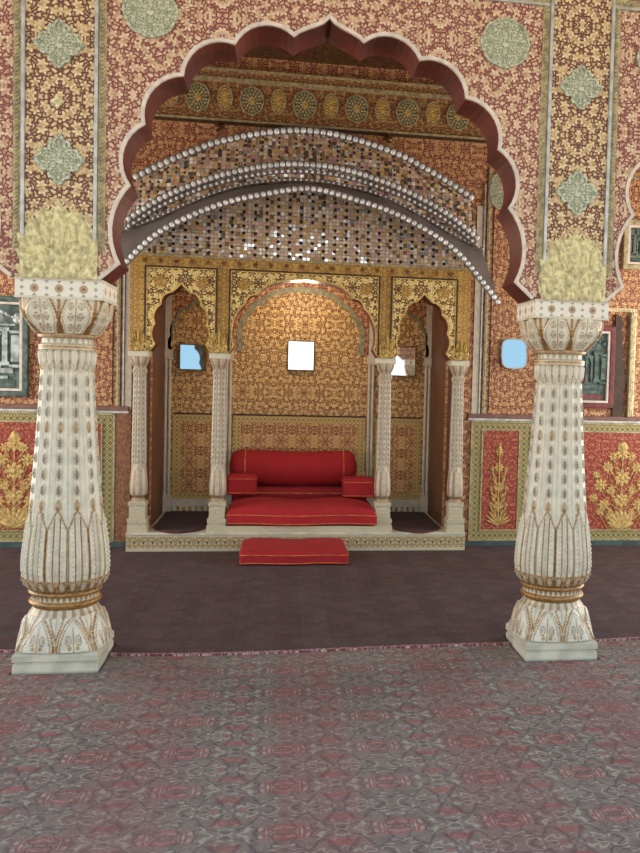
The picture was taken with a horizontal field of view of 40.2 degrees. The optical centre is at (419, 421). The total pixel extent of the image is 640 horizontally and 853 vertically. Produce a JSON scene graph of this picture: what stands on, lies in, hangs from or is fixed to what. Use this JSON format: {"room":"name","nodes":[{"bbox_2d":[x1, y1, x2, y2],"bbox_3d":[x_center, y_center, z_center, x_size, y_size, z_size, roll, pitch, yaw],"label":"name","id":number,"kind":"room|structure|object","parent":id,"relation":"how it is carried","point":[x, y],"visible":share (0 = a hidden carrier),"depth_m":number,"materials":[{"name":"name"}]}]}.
{"room":"palace throne room","nodes":[
{"label":"palace throne room","id":0,"kind":"room"},
{"bbox_2d":[151,301,165,525],"bbox_3d":[-2.466,-0.160,7.973,0.125,2.460,0.838,1,3,-9],"label":"wall","id":1,"kind":"structure","parent":0,"point":[159,353],"depth_m":7.99,"materials":[{"name":"brown paint"}]},
{"bbox_2d":[166,292,427,511],"bbox_3d":[-1.190,-0.157,8.653,2.920,2.460,0.100,1,3,-9],"label":"wall","id":2,"kind":"structure","parent":0,"point":[262,383],"depth_m":8.57,"materials":[{"name":"gold metal"}]},
{"bbox_2d":[162,295,172,512],"bbox_3d":[-2.434,-0.259,8.373,0.100,2.287,0.050,1,3,-9],"label":"trim","id":3,"kind":"structure","parent":2,"relation":"attached to","point":[167,498],"depth_m":8.37,"materials":[{"name":"stone"}]},
{"bbox_2d":[172,421,180,491],"bbox_3d":[-2.367,0.342,8.433,0.075,0.700,0.012,1,3,-9],"label":"trim","id":4,"kind":"structure","parent":2,"relation":"attached to","point":[176,424],"depth_m":8.43,"materials":[{"name":"gold metal"}]},
{"bbox_2d":[172,287,199,320],"bbox_3d":[-2.165,-1.045,8.396,0.600,0.705,0.012,1,3,-9],"label":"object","id":5,"kind":"structure","parent":2,"relation":"attached to","point":[183,298],"depth_m":8.36,"materials":[{"name":"paint"}]},
{"bbox_2d":[171,499,209,505],"bbox_3d":[-2.183,0.793,8.481,0.470,0.075,0.020,1,3,-9],"label":"trim","id":6,"kind":"structure","parent":2,"relation":"attached to","point":[175,502],"depth_m":8.46,"materials":[{"name":"beige stone"}]},
{"bbox_2d":[172,492,211,498],"bbox_3d":[-2.182,0.726,8.482,0.470,0.060,0.012,1,3,-9],"label":"trim","id":7,"kind":"structure","parent":2,"relation":"attached to","point":[175,495],"depth_m":8.47,"materials":[{"name":"gold metal"}]},
{"bbox_2d":[173,414,211,420],"bbox_3d":[-2.162,-0.036,8.447,0.470,0.065,0.012,1,3,-9],"label":"trim","id":8,"kind":"structure","parent":2,"relation":"attached to","point":[176,417],"depth_m":8.43,"materials":[{"name":"gold metal"}]},
{"bbox_2d":[179,344,206,370],"bbox_3d":[-2.191,-0.623,8.383,0.255,0.256,0.051,1,3,-16],"label":"mirror","id":9,"kind":"object","parent":2,"relation":"attached to","point":[191,356],"visible":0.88,"depth_m":8.38,"materials":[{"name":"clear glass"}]},
{"bbox_2d":[180,421,211,492],"bbox_3d":[-2.172,0.346,8.466,0.320,0.700,0.008,1,3,-9],"label":"panel","id":10,"kind":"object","parent":2,"relation":"attached to","point":[195,437],"depth_m":8.46,"materials":[{"name":"gold metal"}]},
{"bbox_2d":[223,351,233,506],"bbox_3d":[-1.867,-0.248,8.464,0.100,2.287,0.050,1,3,-9],"label":"trim","id":11,"kind":"structure","parent":2,"relation":"attached to","point":[228,498],"depth_m":8.47,"materials":[{"name":"stone"}]},
{"bbox_2d":[233,422,240,452],"bbox_3d":[-1.799,0.353,8.524,0.075,0.700,0.012,1,3,-9],"label":"trim","id":12,"kind":"structure","parent":2,"relation":"attached to","point":[236,425],"depth_m":8.51,"materials":[{"name":"gold metal"}]},
{"bbox_2d":[240,422,357,475],"bbox_3d":[-1.195,0.365,8.623,1.150,0.700,0.008,1,3,-9],"label":"trim","id":13,"kind":"structure","parent":2,"relation":"attached to","point":[254,435],"depth_m":8.61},
{"bbox_2d":[233,415,364,423],"bbox_3d":[-1.185,-0.017,8.604,1.300,0.065,0.012,1,3,-9],"label":"trim","id":14,"kind":"structure","parent":2,"relation":"attached to","point":[236,418],"depth_m":8.59,"materials":[{"name":"gold metal"}]},
{"bbox_2d":[233,414,364,417],"bbox_3d":[-1.183,-0.057,8.600,1.300,0.015,0.016,1,3,-9],"label":"trim","id":15,"kind":"structure","parent":2,"relation":"attached to","point":[233,414],"depth_m":8.59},
{"bbox_2d":[237,287,364,355],"bbox_3d":[-1.158,-0.999,8.555,1.260,0.662,0.020,1,3,-9],"label":"trim","id":16,"kind":"structure","parent":2,"relation":"attached to","point":[269,295],"depth_m":8.53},
{"bbox_2d":[233,282,368,355],"bbox_3d":[-1.158,-1.026,8.557,1.320,0.705,0.012,1,3,-9],"label":"trim","id":17,"kind":"structure","parent":2,"relation":"attached to","point":[356,306],"depth_m":8.56,"materials":[{"name":"brown paint"}]},
{"bbox_2d":[287,340,314,370],"bbox_3d":[-1.166,-0.650,8.544,0.265,0.295,0.020,1,3,-9],"label":"window","id":18,"kind":"structure","parent":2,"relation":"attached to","point":[301,354],"depth_m":8.54,"materials":[{"name":"clear glass"}]},
{"bbox_2d":[356,424,364,475],"bbox_3d":[-0.590,0.377,8.718,0.075,0.700,0.012,1,3,-9],"label":"trim","id":19,"kind":"structure","parent":2,"relation":"attached to","point":[361,427],"depth_m":8.71,"materials":[{"name":"gold metal"}]},
{"bbox_2d":[366,321,375,507],"bbox_3d":[-0.485,-0.221,8.686,0.100,2.287,0.050,1,3,-9],"label":"trim","id":20,"kind":"structure","parent":2,"relation":"attached to","point":[370,359],"depth_m":8.68,"materials":[{"name":"stone"}]},
{"bbox_2d":[373,500,419,506],"bbox_3d":[-0.229,0.831,8.794,0.470,0.075,0.020,1,3,-9],"label":"trim","id":21,"kind":"structure","parent":2,"relation":"attached to","point":[394,503],"depth_m":8.80,"materials":[{"name":"beige stone"}]},
{"bbox_2d":[374,494,419,499],"bbox_3d":[-0.228,0.763,8.795,0.470,0.060,0.012,1,3,-9],"label":"trim","id":22,"kind":"structure","parent":2,"relation":"attached to","point":[392,496],"depth_m":8.80,"materials":[{"name":"gold metal"}]},
{"bbox_2d":[375,418,421,424],"bbox_3d":[-0.207,0.002,8.761,0.470,0.065,0.012,1,3,-9],"label":"trim","id":23,"kind":"structure","parent":2,"relation":"attached to","point":[394,421],"depth_m":8.76,"materials":[{"name":"gold metal"}]},
{"bbox_2d":[390,425,413,493],"bbox_3d":[-0.218,0.384,8.780,0.320,0.700,0.008,1,3,-9],"label":"trim","id":24,"kind":"structure","parent":2,"relation":"attached to","point":[402,436],"depth_m":8.78,"materials":[{"name":"gold metal"}]},
{"bbox_2d":[391,346,415,376],"bbox_3d":[-0.158,-0.605,8.708,0.255,0.300,0.020,1,2,-6],"label":"mirror","id":25,"kind":"object","parent":2,"relation":"attached to","point":[405,365],"visible":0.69,"depth_m":8.70,"materials":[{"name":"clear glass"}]},
{"bbox_2d":[412,425,421,493],"bbox_3d":[-0.022,0.388,8.809,0.075,0.700,0.012,1,3,-9],"label":"trim","id":26,"kind":"structure","parent":2,"relation":"attached to","point":[417,428],"depth_m":8.80,"materials":[{"name":"gold metal"}]},
{"bbox_2d":[407,298,426,329],"bbox_3d":[-0.151,-1.006,8.719,0.600,0.705,0.012,1,3,-9],"label":"trim","id":27,"kind":"structure","parent":2,"relation":"attached to","point":[419,309],"depth_m":8.73,"materials":[{"name":"orange paint"}]},
{"bbox_2d":[419,304,432,512],"bbox_3d":[0.083,-0.210,8.777,0.100,2.287,0.050,1,3,-9],"label":"trim","id":28,"kind":"structure","parent":2,"relation":"attached to","point":[423,507],"depth_m":8.77,"materials":[{"name":"stone"}]},
{"bbox_2d":[9,551,598,674],"bbox_3d":[-0.442,1.356,4.032,9.200,0.100,9.800,1,3,-9],"label":"floor","id":29,"kind":"structure","parent":0,"point":[125,551],"depth_m":4.59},
{"bbox_2d":[11,276,117,674],"bbox_3d":[-1.819,0.268,4.467,0.446,1.960,0.446,1,3,-9],"label":"carved column","id":30,"kind":"structure","parent":29,"relation":"on","point":[65,560],"depth_m":4.32,"materials":[{"name":"beige stone"}]},
{"bbox_2d":[125,507,464,551],"bbox_3d":[-1.119,0.992,8.071,2.916,0.222,1.177,1,3,-9],"label":"platform","id":31,"kind":"object","parent":29,"relation":"on","point":[228,537],"visible":0.52,"depth_m":7.50,"materials":[{"name":"beige stone"}]},
{"bbox_2d":[127,350,151,532],"bbox_3d":[-2.375,0.168,7.339,0.166,1.532,0.166,1,3,-9],"label":"slim column","id":32,"kind":"structure","parent":31,"relation":"on","point":[138,518],"depth_m":7.29,"materials":[{"name":"stone"}]},
{"bbox_2d":[153,511,208,533],"bbox_3d":[-2.139,0.909,7.876,0.472,0.018,1.179,1,3,-9],"label":"rug","id":33,"kind":"object","parent":31,"relation":"on","point":[174,522],"visible":0.96,"depth_m":7.81,"materials":[{"name":"brown carpet"}]},
{"bbox_2d":[207,353,229,525],"bbox_3d":[-1.726,0.153,7.442,0.166,1.478,0.166,1,3,-9],"label":"slim column","id":34,"kind":"structure","parent":31,"relation":"on","point":[219,361],"depth_m":7.39,"materials":[{"name":"stone"}]},
{"bbox_2d":[232,485,366,500],"bbox_3d":[-1.158,0.738,8.410,1.279,0.244,0.386,1,3,-9],"label":"seat cushion","id":35,"kind":"object","parent":31,"relation":"on","point":[277,491],"visible":0.23,"depth_m":8.24,"materials":[{"name":"red fabric"}]},
{"bbox_2d":[229,449,356,484],"bbox_3d":[-1.218,0.451,8.410,1.223,0.351,0.352,1,3,-9],"label":"bolster cushion","id":36,"kind":"object","parent":35,"relation":"on","point":[271,467],"visible":0.85,"depth_m":8.28,"materials":[{"name":"red fabric"}]},
{"bbox_2d":[226,497,376,525],"bbox_3d":[-1.062,0.796,7.823,1.309,0.187,0.760,1,3,-9],"label":"seat cushion","id":37,"kind":"object","parent":31,"relation":"on","point":[267,511],"visible":1,"depth_m":7.55,"materials":[{"name":"red fabric"}]},
{"bbox_2d":[226,473,257,494],"bbox_3d":[-1.640,0.576,8.023,0.279,0.190,0.221,1,3,-9],"label":"cushion","id":38,"kind":"object","parent":37,"relation":"on","point":[237,483],"visible":1,"depth_m":7.92,"materials":[{"name":"red fabric"}]},
{"bbox_2d":[341,476,374,497],"bbox_3d":[-0.573,0.611,8.140,0.304,0.185,0.271,1,3,-9],"label":"cushion","id":39,"kind":"object","parent":37,"relation":"on","point":[352,486],"visible":0.98,"depth_m":8.02,"materials":[{"name":"red fabric"}]},
{"bbox_2d":[373,358,395,525],"bbox_3d":[-0.314,0.181,7.669,0.166,1.478,0.166,1,3,-9],"label":"slim column","id":40,"kind":"structure","parent":31,"relation":"on","point":[385,366],"depth_m":7.62,"materials":[{"name":"stone"}]},
{"bbox_2d":[390,512,439,532],"bbox_3d":[-0.086,0.948,8.205,0.472,0.018,1.179,1,3,-9],"label":"rug","id":41,"kind":"object","parent":31,"relation":"on","point":[411,522],"visible":0.94,"depth_m":8.11,"materials":[{"name":"brown carpet"}]},
{"bbox_2d":[444,360,469,531],"bbox_3d":[0.334,0.220,7.774,0.166,1.532,0.166,1,3,-9],"label":"slim column","id":42,"kind":"structure","parent":31,"relation":"on","point":[454,521],"depth_m":7.73,"materials":[{"name":"stone"}]},
{"bbox_2d":[0,640,639,852],"bbox_3d":[-0.143,1.394,2.168,8.800,0.009,5.626,1,3,-9],"label":"patterned carpet","id":43,"kind":"object","parent":29,"relation":"on","point":[454,749],"visible":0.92,"depth_m":3.44,"materials":[{"name":"red carpet"}]},
{"bbox_2d":[0,545,639,655],"bbox_3d":[-0.786,1.185,6.195,8.800,0.016,3.011,1,3,-9],"label":"carpet","id":44,"kind":"object","parent":29,"relation":"on","point":[173,603],"visible":0.8,"depth_m":5.80,"materials":[{"name":"brown carpet"}]},
{"bbox_2d":[239,538,348,564],"bbox_3d":[-1.036,1.070,7.165,0.871,0.130,0.613,1,3,-9],"label":"floor cushion","id":45,"kind":"object","parent":44,"relation":"on","point":[253,551],"visible":1,"depth_m":6.94,"materials":[{"name":"red fabric"}]},
{"bbox_2d":[506,299,609,661],"bbox_3d":[0.770,0.318,4.883,0.446,1.960,0.446,1,3,-9],"label":"carved column","id":46,"kind":"structure","parent":29,"relation":"on","point":[550,622],"depth_m":4.74,"materials":[{"name":"stone"}]},
{"bbox_2d":[539,227,606,301],"bbox_3d":[0.829,-0.843,4.621,0.377,0.392,0.037,1,3,-9],"label":"crest","id":47,"kind":"object","parent":46,"relation":"on","point":[573,269],"visible":1,"depth_m":4.62,"materials":[{"name":"gold metal"}]},
{"bbox_2d":[0,0,639,302],"bbox_3d":[-0.461,-1.827,4.533,9.200,2.290,0.281,1,3,-9],"label":"wall","id":48,"kind":"structure","parent":0,"point":[451,31],"depth_m":4.47,"materials":[{"name":"paint"}]},
{"bbox_2d":[16,197,97,279],"bbox_3d":[-1.761,-0.893,4.205,0.377,0.392,0.037,1,3,-9],"label":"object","id":49,"kind":"object","parent":48,"relation":"attached to","point":[59,243],"visible":1,"depth_m":4.21,"materials":[{"name":"gold metal"}]},
{"bbox_2d":[33,134,84,185],"bbox_3d":[-1.746,-1.270,4.197,0.238,0.246,0.016,1,3,-9],"label":"wall medallion","id":50,"kind":"object","parent":48,"relation":"attached to","point":[58,159],"visible":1,"depth_m":4.19,"materials":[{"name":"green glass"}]},
{"bbox_2d":[33,18,84,68],"bbox_3d":[-1.736,-1.822,4.171,0.238,0.238,0.016,1,3,-9],"label":"wall medallion","id":51,"kind":"object","parent":48,"relation":"attached to","point":[58,42],"visible":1,"depth_m":4.17,"materials":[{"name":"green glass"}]},
{"bbox_2d":[25,0,94,279],"bbox_3d":[-1.733,-1.845,4.185,0.330,2.290,0.008,1,3,-9],"label":"wall panel","id":52,"kind":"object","parent":48,"relation":"attached to","point":[73,83],"depth_m":4.20,"materials":[{"name":"beige paint"}]},
{"bbox_2d":[13,0,107,251],"bbox_3d":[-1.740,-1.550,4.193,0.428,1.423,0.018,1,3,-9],"label":"trim","id":53,"kind":"structure","parent":48,"relation":"attached to","point":[17,3],"depth_m":4.20,"materials":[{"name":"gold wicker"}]},
{"bbox_2d":[122,0,178,38],"bbox_3d":[-1.316,-2.011,4.237,0.267,0.261,0.016,1,3,-9],"label":"wall medallion","id":54,"kind":"object","parent":48,"relation":"attached to","point":[151,19],"visible":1,"depth_m":4.24,"materials":[{"name":"paint"}]},
{"bbox_2d":[97,13,533,298],"bbox_3d":[-0.471,-1.369,4.413,2.231,1.394,0.018,1,3,-9],"label":"trim","id":55,"kind":"structure","parent":48,"relation":"attached to","point":[329,16],"depth_m":4.36,"materials":[{"name":"white paint"}]},
{"bbox_2d":[480,17,529,68],"bbox_3d":[0.451,-1.977,4.520,0.267,0.261,0.016,1,3,-9],"label":"wall medallion","id":56,"kind":"object","parent":48,"relation":"attached to","point":[504,42],"visible":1,"depth_m":4.52,"materials":[{"name":"beige paint"}]},
{"bbox_2d":[555,169,598,215],"bbox_3d":[0.843,-1.220,4.613,0.238,0.246,0.016,1,3,-9],"label":"wall medallion","id":57,"kind":"object","parent":48,"relation":"attached to","point":[577,192],"visible":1,"depth_m":4.61,"materials":[{"name":"green paint"}]},
{"bbox_2d":[535,0,620,275],"bbox_3d":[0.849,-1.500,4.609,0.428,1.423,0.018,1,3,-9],"label":"trim","id":58,"kind":"structure","parent":48,"relation":"attached to","point":[546,11],"depth_m":4.60,"materials":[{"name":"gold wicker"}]},
{"bbox_2d":[546,0,611,301],"bbox_3d":[0.856,-1.795,4.600,0.330,2.290,0.008,1,3,-9],"label":"wall panel","id":59,"kind":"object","parent":48,"relation":"attached to","point":[582,28],"depth_m":4.60,"materials":[{"name":"beige paint"}]},
{"bbox_2d":[559,64,602,110],"bbox_3d":[0.858,-1.772,4.588,0.238,0.238,0.016,1,3,-9],"label":"wall medallion","id":60,"kind":"object","parent":48,"relation":"attached to","point":[580,87],"visible":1,"depth_m":4.58,"materials":[{"name":"beige paint"}]},
{"bbox_2d":[605,162,639,301],"bbox_3d":[2.119,-1.319,4.829,2.231,1.394,0.018,1,3,-9],"label":"trim","id":61,"kind":"structure","parent":48,"relation":"attached to","point":[637,166],"depth_m":4.67,"materials":[{"name":"white paint"}]},
{"bbox_2d":[0,57,639,540],"bbox_3d":[-0.982,-1.003,7.682,9.200,4.250,0.120,1,3,-9],"label":"wall","id":62,"kind":"structure","parent":0,"point":[511,391],"depth_m":7.79,"materials":[{"name":"orange paint"}]},
{"bbox_2d":[0,296,28,396],"bbox_3d":[-3.648,-0.631,7.190,0.760,0.835,0.052,1,3,-9],"label":"framed picture","id":63,"kind":"object","parent":62,"relation":"attached to","point":[14,329],"visible":0.91,"depth_m":7.23},
{"bbox_2d":[0,411,114,541],"bbox_3d":[-3.982,0.456,7.197,2.780,1.110,0.036,1,3,-9],"label":"panel","id":64,"kind":"object","parent":62,"relation":"attached to","point":[17,428],"visible":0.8,"depth_m":7.30,"materials":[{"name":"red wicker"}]},
{"bbox_2d":[0,542,125,547],"bbox_3d":[-3.978,1.038,7.230,3.019,0.055,0.030,1,3,-9],"label":"baseboard","id":65,"kind":"structure","parent":62,"relation":"attached to","point":[2,544],"depth_m":7.31,"materials":[{"name":"paint"}]},
{"bbox_2d":[0,404,128,410],"bbox_3d":[-3.962,-0.138,7.171,2.989,0.040,0.035,1,3,-9],"label":"trim","id":66,"kind":"structure","parent":62,"relation":"attached to","point":[2,406],"depth_m":7.27,"materials":[{"name":"grey stone"}]},
{"bbox_2d":[116,277,120,405],"bbox_3d":[-3.330,-1.253,7.227,1.610,2.265,0.014,1,3,-9],"label":"trim","id":67,"kind":"structure","parent":62,"relation":"attached to","point":[119,279],"depth_m":7.38,"materials":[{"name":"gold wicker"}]},
{"bbox_2d":[114,409,130,541],"bbox_3d":[-2.549,0.488,7.438,0.127,1.190,0.016,1,3,-9],"label":"trim","id":68,"kind":"structure","parent":62,"relation":"attached to","point":[122,420],"depth_m":7.43,"materials":[{"name":"brown paint"}]},
{"bbox_2d":[122,217,125,405],"bbox_3d":[-2.508,-1.155,7.360,0.012,2.100,0.020,1,3,-9],"label":"trim","id":69,"kind":"structure","parent":62,"relation":"attached to","point":[125,217],"depth_m":7.37,"materials":[{"name":"white stone"}]},
{"bbox_2d":[124,185,133,408],"bbox_3d":[-2.472,-1.054,7.376,0.056,1.900,0.010,1,3,-9],"label":"trim","id":70,"kind":"structure","parent":62,"relation":"attached to","point":[128,365],"depth_m":7.39,"materials":[{"name":"stone"}]},
{"bbox_2d":[131,357,150,521],"bbox_3d":[-2.393,0.163,7.439,0.144,1.532,0.029,1,3,-9],"label":"trim","id":71,"kind":"structure","parent":62,"relation":"attached to","point":[148,367],"depth_m":7.43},
{"bbox_2d":[185,82,209,111],"bbox_3d":[-1.885,-2.765,7.369,0.208,0.247,0.016,1,3,-9],"label":"medallion","id":72,"kind":"object","parent":62,"relation":"attached to","point":[198,98],"visible":0.98,"depth_m":7.37,"materials":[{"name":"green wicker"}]},
{"bbox_2d":[217,85,232,110],"bbox_3d":[-1.661,-2.771,7.404,0.134,0.216,0.016,1,3,-9],"label":"medallion","id":73,"kind":"object","parent":62,"relation":"attached to","point":[224,95],"visible":1,"depth_m":7.40,"materials":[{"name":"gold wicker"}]},
{"bbox_2d":[240,86,263,115],"bbox_3d":[-1.438,-2.757,7.441,0.208,0.247,0.016,1,3,-9],"label":"medallion","id":74,"kind":"object","parent":62,"relation":"attached to","point":[251,98],"visible":1,"depth_m":7.44,"materials":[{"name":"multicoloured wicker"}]},
{"bbox_2d":[271,89,285,114],"bbox_3d":[-1.215,-2.763,7.476,0.134,0.216,0.016,1,3,-9],"label":"medallion","id":75,"kind":"object","parent":62,"relation":"attached to","point":[278,99],"visible":1,"depth_m":7.47,"materials":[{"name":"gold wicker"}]},
{"bbox_2d":[129,253,470,360],"bbox_3d":[-0.990,-0.975,7.505,2.900,0.808,0.227,1,3,-9],"label":"screen","id":76,"kind":"object","parent":62,"relation":"attached to","point":[223,286],"visible":1,"depth_m":7.39,"materials":[{"name":"gold metal"}]},
{"bbox_2d":[129,326,146,350],"bbox_3d":[-2.336,-0.692,7.193,0.144,0.204,0.030,1,3,-9],"label":"crest","id":77,"kind":"object","parent":76,"relation":"attached to","point":[137,339],"visible":1,"depth_m":7.20,"materials":[{"name":"gold metal"}]},
{"bbox_2d":[210,330,227,352],"bbox_3d":[-1.686,-0.679,7.289,0.144,0.204,0.030,1,3,-9],"label":"crest","id":78,"kind":"object","parent":76,"relation":"attached to","point":[218,341],"visible":1,"depth_m":7.29,"materials":[{"name":"gold metal"}]},
{"bbox_2d":[379,336,394,357],"bbox_3d":[-0.275,-0.651,7.516,0.144,0.204,0.030,1,3,-9],"label":"crest","id":79,"kind":"object","parent":76,"relation":"attached to","point":[387,347],"visible":1,"depth_m":7.52,"materials":[{"name":"gold metal"}]},
{"bbox_2d":[453,338,468,360],"bbox_3d":[0.373,-0.639,7.628,0.144,0.204,0.030,1,3,-9],"label":"crest","id":80,"kind":"object","parent":76,"relation":"attached to","point":[461,349],"visible":1,"depth_m":7.63,"materials":[{"name":"gold metal"}]},
{"bbox_2d":[293,90,316,119],"bbox_3d":[-0.992,-2.748,7.512,0.208,0.247,0.016,1,3,-9],"label":"medallion","id":81,"kind":"object","parent":62,"relation":"attached to","point":[304,102],"visible":1,"depth_m":7.51,"materials":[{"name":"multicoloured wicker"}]},
{"bbox_2d":[121,127,499,303],"bbox_3d":[-0.923,-1.761,7.249,3.178,1.478,0.679,1,3,-9],"label":"canopy","id":82,"kind":"object","parent":62,"relation":"attached to","point":[422,214],"visible":0.96,"depth_m":7.33,"materials":[{"name":"mirror"}]},
{"bbox_2d":[156,80,483,137],"bbox_3d":[-0.926,-2.733,7.538,9.000,0.320,0.012,1,3,-9],"label":"decorative frieze","id":83,"kind":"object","parent":62,"relation":"attached to","point":[181,107],"depth_m":7.54},
{"bbox_2d":[154,114,485,142],"bbox_3d":[-0.929,-2.547,7.537,9.000,0.020,0.030,1,3,-9],"label":"trim","id":84,"kind":"structure","parent":62,"relation":"attached to","point":[155,117],"depth_m":7.56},
{"bbox_2d":[193,75,451,99],"bbox_3d":[-0.917,-2.904,7.506,9.000,0.025,0.060,1,3,-9],"label":"trim","id":85,"kind":"structure","parent":62,"relation":"attached to","point":[197,77],"depth_m":7.50,"materials":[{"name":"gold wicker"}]},
{"bbox_2d":[196,69,449,94],"bbox_3d":[-0.917,-2.946,7.509,9.000,0.060,0.050,1,3,-9],"label":"trim","id":86,"kind":"structure","parent":62,"relation":"attached to","point":[206,72],"depth_m":7.50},
{"bbox_2d":[202,66,443,87],"bbox_3d":[-0.914,-2.983,7.498,9.000,0.015,0.070,1,3,-9],"label":"trim","id":87,"kind":"structure","parent":62,"relation":"attached to","point":[205,67],"depth_m":7.48,"materials":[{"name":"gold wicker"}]},
{"bbox_2d":[323,93,338,118],"bbox_3d":[-0.769,-2.754,7.548,0.134,0.216,0.016,1,3,-9],"label":"medallion","id":88,"kind":"object","parent":62,"relation":"attached to","point":[330,105],"visible":1,"depth_m":7.54,"materials":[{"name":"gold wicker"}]},
{"bbox_2d":[345,95,368,123],"bbox_3d":[-0.546,-2.740,7.584,0.208,0.247,0.016,1,3,-9],"label":"medallion","id":89,"kind":"object","parent":62,"relation":"attached to","point":[356,107],"visible":1,"depth_m":7.58,"materials":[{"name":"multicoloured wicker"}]},
{"bbox_2d":[375,97,389,122],"bbox_3d":[-0.323,-2.745,7.619,0.134,0.216,0.016,1,3,-9],"label":"medallion","id":90,"kind":"object","parent":62,"relation":"attached to","point":[382,108],"visible":1,"depth_m":7.61,"materials":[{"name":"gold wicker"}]},
{"bbox_2d":[396,99,419,126],"bbox_3d":[-0.100,-2.731,7.656,0.208,0.247,0.016,1,3,-9],"label":"medallion","id":91,"kind":"object","parent":62,"relation":"attached to","point":[407,112],"visible":1,"depth_m":7.65,"materials":[{"name":"gold metal"}]},
{"bbox_2d":[425,101,440,125],"bbox_3d":[0.124,-2.737,7.691,0.134,0.216,0.016,1,3,-9],"label":"medallion","id":92,"kind":"object","parent":62,"relation":"attached to","point":[432,113],"visible":1,"depth_m":7.68,"materials":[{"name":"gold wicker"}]},
{"bbox_2d":[444,366,463,515],"bbox_3d":[0.320,0.215,7.874,0.144,1.532,0.029,1,3,-9],"label":"trim","id":93,"kind":"structure","parent":62,"relation":"attached to","point":[449,397],"depth_m":7.85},
{"bbox_2d":[446,104,468,130],"bbox_3d":[0.346,-2.723,7.727,0.208,0.247,0.016,1,3,-9],"label":"medallion","id":94,"kind":"object","parent":62,"relation":"attached to","point":[456,122],"visible":0.68,"depth_m":7.72,"materials":[{"name":"gold metal"}]},
{"bbox_2d":[471,206,483,413],"bbox_3d":[0.529,-0.996,7.858,0.056,1.900,0.010,1,3,-9],"label":"trim","id":95,"kind":"structure","parent":62,"relation":"attached to","point":[477,303],"depth_m":7.86,"materials":[{"name":"stone"}]},
{"bbox_2d":[478,184,485,413],"bbox_3d":[0.572,-1.095,7.855,0.012,2.100,0.020,1,3,-9],"label":"trim","id":96,"kind":"structure","parent":62,"relation":"attached to","point":[485,184],"depth_m":7.85,"materials":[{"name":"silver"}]},
{"bbox_2d":[488,207,494,410],"bbox_3d":[0.662,-1.159,7.873,0.008,2.130,0.006,1,3,-9],"label":"trim","id":97,"kind":"structure","parent":62,"relation":"attached to","point":[494,207],"depth_m":7.88,"materials":[{"name":"paint"}]},
{"bbox_2d":[489,173,503,209],"bbox_3d":[0.727,-2.091,7.832,0.185,0.339,0.016,1,3,-9],"label":"wall medallion","id":98,"kind":"object","parent":62,"relation":"attached to","point":[496,191],"visible":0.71,"depth_m":7.83,"materials":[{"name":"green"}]},
{"bbox_2d":[501,338,526,368],"bbox_3d":[0.868,-0.619,7.899,0.245,0.280,0.054,1,3,-9],"label":"wall mirror","id":99,"kind":"object","parent":62,"relation":"attached to","point":[513,351],"visible":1,"depth_m":7.89,"materials":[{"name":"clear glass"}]},
{"bbox_2d":[465,540,639,545],"bbox_3d":[1.891,1.151,8.172,3.089,0.055,0.030,1,3,-9],"label":"baseboard","id":100,"kind":"structure","parent":62,"relation":"attached to","point":[613,542],"depth_m":7.99,"materials":[{"name":"beige stone"}]},
{"bbox_2d":[467,420,639,540],"bbox_3d":[1.897,0.569,8.141,2.910,1.110,0.036,1,3,-9],"label":"panel","id":101,"kind":"object","parent":62,"relation":"attached to","point":[499,450],"visible":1,"depth_m":8.00,"materials":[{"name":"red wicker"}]},
{"bbox_2d":[468,414,639,420],"bbox_3d":[1.948,-0.024,8.120,3.039,0.040,0.035,1,3,-9],"label":"trim","id":102,"kind":"structure","parent":62,"relation":"attached to","point":[496,416],"depth_m":7.95,"materials":[{"name":"grey stone"}]},
{"bbox_2d":[468,418,639,423],"bbox_3d":[1.947,0.006,8.124,3.039,0.020,0.030,1,3,-9],"label":"trim","id":103,"kind":"structure","parent":62,"relation":"attached to","point":[485,419],"depth_m":7.96,"materials":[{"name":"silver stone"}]},
{"bbox_2d":[482,166,639,413],"bbox_3d":[1.398,-1.162,7.986,1.610,2.265,0.014,1,3,-9],"label":"trim","id":104,"kind":"structure","parent":62,"relation":"attached to","point":[491,168],"depth_m":7.87,"materials":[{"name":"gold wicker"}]},
{"bbox_2d":[581,326,615,407],"bbox_3d":[1.477,-0.510,8.014,0.685,0.760,0.052,1,3,-9],"label":"framed picture","id":105,"kind":"object","parent":62,"relation":"attached to","point":[598,380],"visible":0.33,"depth_m":8.04},
{"bbox_2d":[611,314,625,416],"bbox_3d":[1.876,-0.523,8.086,0.120,0.954,0.030,1,3,-9],"label":"trim","id":106,"kind":"structure","parent":62,"relation":"attached to","point":[619,376],"depth_m":8.07,"materials":[{"name":"brown wood"}]},
{"bbox_2d":[608,308,636,416],"bbox_3d":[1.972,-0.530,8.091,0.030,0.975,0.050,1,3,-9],"label":"trim","id":107,"kind":"structure","parent":62,"relation":"attached to","point":[631,315],"depth_m":8.07,"materials":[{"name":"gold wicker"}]},
{"bbox_2d":[621,220,639,269],"bbox_3d":[2.110,-1.639,8.059,0.445,0.455,0.052,1,3,-9],"label":"framed picture","id":108,"kind":"object","parent":62,"relation":"attached to","point":[630,237],"visible":0.95,"depth_m":8.02,"materials":[{"name":"beige wood"}]},
{"bbox_2d":[243,39,407,70],"bbox_3d":[-0.693,-3.103,6.130,9.200,0.100,3.067,1,3,-9],"label":"ceiling","id":109,"kind":"structure","parent":0,"point":[326,53],"depth_m":7.40,"materials":[{"name":"brown paint"}]},
{"bbox_2d":[427,307,445,525],"bbox_3d":[0.234,-0.108,8.407,0.125,2.460,0.838,1,3,-9],"label":"wall","id":110,"kind":"structure","parent":0,"point":[438,366],"depth_m":8.39,"materials":[{"name":"brown paint"}]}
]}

